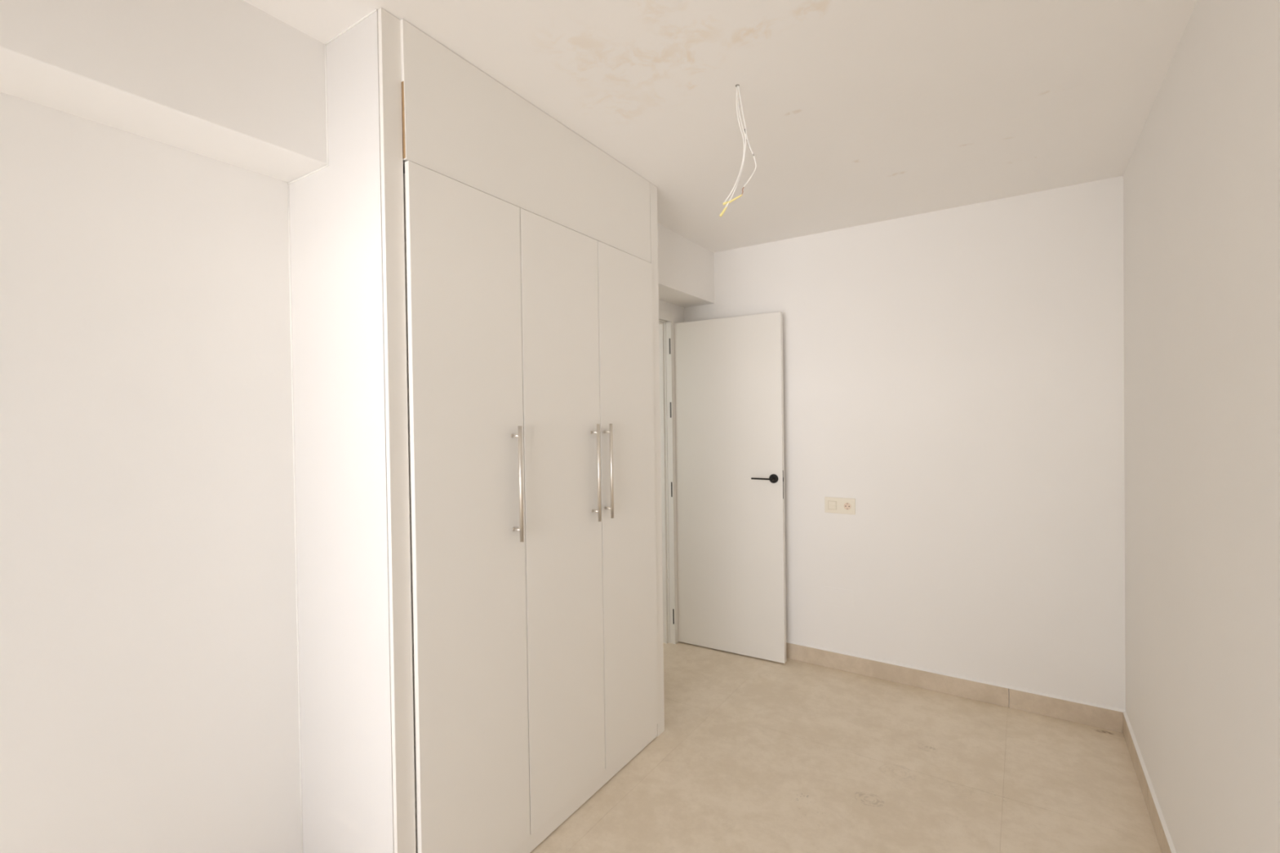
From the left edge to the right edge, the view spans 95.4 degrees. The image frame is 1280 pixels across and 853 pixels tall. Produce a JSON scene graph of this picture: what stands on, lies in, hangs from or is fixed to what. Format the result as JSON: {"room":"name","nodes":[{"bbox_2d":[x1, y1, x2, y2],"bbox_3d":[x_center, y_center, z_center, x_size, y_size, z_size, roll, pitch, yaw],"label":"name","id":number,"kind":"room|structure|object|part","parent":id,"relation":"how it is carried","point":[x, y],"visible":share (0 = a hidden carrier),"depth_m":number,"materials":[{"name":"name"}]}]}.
{"room":"empty bedroom","nodes":[
{"label":"empty bedroom","id":0,"kind":"room"},
{"bbox_2d":[0,92,684,852],"bbox_3d":[-0.839,0.106,2.201,0.117,2.820,4.350,0,1,33],"label":"wall","id":1,"kind":"structure","parent":0,"point":[149,700],"depth_m":1.46,"materials":[{"name":"paint"}]},
{"bbox_2d":[658,308,786,663],"bbox_3d":[0.251,0.337,3.222,0.813,2.104,1.005,0,1,33],"label":"door","id":2,"kind":"structure","parent":1,"relation":"in","point":[729,376],"depth_m":3.54,"materials":[{"name":"white paint"}]},
{"bbox_3d":[-0.073,0.364,3.397,0.080,2.054,0.829,0,1,33],"label":"frame","id":3,"kind":"part","parent":2,"relation":"part of","materials":[{"name":"paint"}]},
{"bbox_3d":[-0.024,0.339,3.319,0.010,2.104,0.866,0,1,33],"label":"architrave","id":4,"kind":"part","parent":2,"relation":"part of","materials":[{"name":"paint"}]},
{"bbox_3d":[0.714,0.303,3.383,0.130,0.019,0.044,0,1,31],"label":"lever","id":5,"kind":"part","parent":2,"relation":"part of","materials":[{"name":"black metal"}]},
{"bbox_3d":[0.826,0.335,3.361,0.002,0.164,0.010,0,1,31],"label":"latch plate","id":6,"kind":"part","parent":2,"relation":"part of","materials":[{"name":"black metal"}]},
{"bbox_2d":[243,0,1197,253],"bbox_3d":[-0.045,-1.256,2.308,3.800,0.382,5.550,0,1,33],"label":"ceiling","id":7,"kind":"structure","parent":0,"point":[856,113],"depth_m":1.86,"materials":[{"name":"paint"}]},
{"bbox_2d":[0,0,714,307],"bbox_3d":[-0.713,-0.965,2.096,0.220,0.439,3.992,0,1,33],"label":"beam","id":8,"kind":"structure","parent":7,"relation":"attached to","point":[229,82],"depth_m":1.40,"materials":[{"name":"paint"}]},
{"bbox_2d":[719,84,756,217],"bbox_3d":[0.311,-0.880,1.858,0.122,0.421,0.014,-1,1,0],"label":"wires","id":9,"kind":"object","parent":7,"relation":"hanging from","point":[744,131],"visible":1,"depth_m":1.86,"materials":[{"name":"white plastic"}]},
{"bbox_2d":[530,641,1161,852],"bbox_3d":[-0.006,1.463,2.340,3.800,0.120,5.550,0,1,33],"label":"floor","id":10,"kind":"structure","parent":0,"point":[751,754],"depth_m":2.31,"materials":[{"name":"beige tile"}]},
{"bbox_2d":[287,7,664,852],"bbox_3d":[-0.451,0.162,2.197,0.535,2.498,1.376,0,1,33],"label":"wardrobe","id":11,"kind":"object","parent":10,"relation":"on","point":[474,285],"visible":1,"depth_m":1.73,"materials":[{"name":"paint"}]},
{"bbox_3d":[-0.850,0.175,1.651,0.467,2.496,0.018,0,1,33],"label":"panel","id":12,"kind":"part","parent":11,"relation":"part of","materials":[{"name":"paint"}]},
{"bbox_3d":[-0.492,0.321,1.728,0.017,2.054,0.414,0,1,32],"label":"door","id":13,"kind":"part","parent":11,"relation":"part of","materials":[{"name":"laminate"}]},
{"bbox_3d":[-0.388,0.181,1.844,0.041,0.366,0.012,0,1,33],"label":"bar handle","id":14,"kind":"part","parent":11,"relation":"part of","materials":[{"name":"silver metal"}]},
{"bbox_3d":[-0.298,-0.902,2.071,0.025,0.367,1.253,0,1,32],"label":"panel","id":15,"kind":"part","parent":11,"relation":"part of","materials":[{"name":"laminate"}]},
{"bbox_3d":[-0.268,0.314,2.084,0.017,2.054,0.419,0,1,32],"label":"door","id":16,"kind":"part","parent":11,"relation":"part of","materials":[{"name":"laminate"}]},
{"bbox_3d":[-0.166,0.174,2.195,0.041,0.366,0.012,0,1,33],"label":"bar handle","id":17,"kind":"part","parent":11,"relation":"part of","materials":[{"name":"silver metal"}]},
{"bbox_3d":[-0.122,0.172,2.265,0.041,0.366,0.012,0,1,33],"label":"bar handle","id":18,"kind":"part","parent":11,"relation":"part of","materials":[{"name":"silver metal"}]},
{"bbox_3d":[-0.046,0.306,2.435,0.017,2.054,0.404,0,1,32],"label":"door","id":19,"kind":"part","parent":11,"relation":"part of","materials":[{"name":"laminate"}]},
{"bbox_2d":[684,175,1125,710],"bbox_3d":[1.237,0.064,3.314,2.327,2.820,0.208,0,1,33],"label":"wall","id":20,"kind":"structure","parent":0,"point":[956,375],"depth_m":2.94,"materials":[{"name":"paint"}]},
{"bbox_2d":[824,497,855,515],"bbox_3d":[1.124,0.446,3.277,0.167,0.089,0.012,0,1,34],"label":"socket","id":21,"kind":"object","parent":20,"relation":"attached to","point":[832,504],"visible":1,"depth_m":3.27,"materials":[{"name":"beige plastic"}]},
{"bbox_2d":[843,502,851,510],"bbox_3d":[1.157,0.446,3.251,0.045,0.045,0.003,0,1,34],"label":"socket","id":22,"kind":"object","parent":21,"relation":"attached to","point":[846,505],"depth_m":3.25,"materials":[{"name":"beige plastic"}]},
{"bbox_2d":[786,640,1125,733],"bbox_3d":[1.250,1.323,3.212,2.207,0.102,0.010,0,1,34],"label":"baseboard","id":23,"kind":"structure","parent":20,"relation":"attached to","point":[1103,717],"depth_m":2.94,"materials":[{"name":"tile"}]},
{"bbox_2d":[1123,0,1279,852],"bbox_3d":[1.153,0.093,0.919,0.150,2.820,4.401,0,1,33],"label":"wall","id":24,"kind":"structure","parent":0,"point":[1202,175],"depth_m":1.43,"materials":[{"name":"paint"}]},
{"bbox_2d":[1123,711,1176,852],"bbox_3d":[1.079,1.353,0.941,0.010,0.102,3.950,0,1,33],"label":"baseboard","id":25,"kind":"structure","parent":24,"relation":"attached to","point":[1162,834],"depth_m":2.09,"materials":[{"name":"tile"}]}
]}

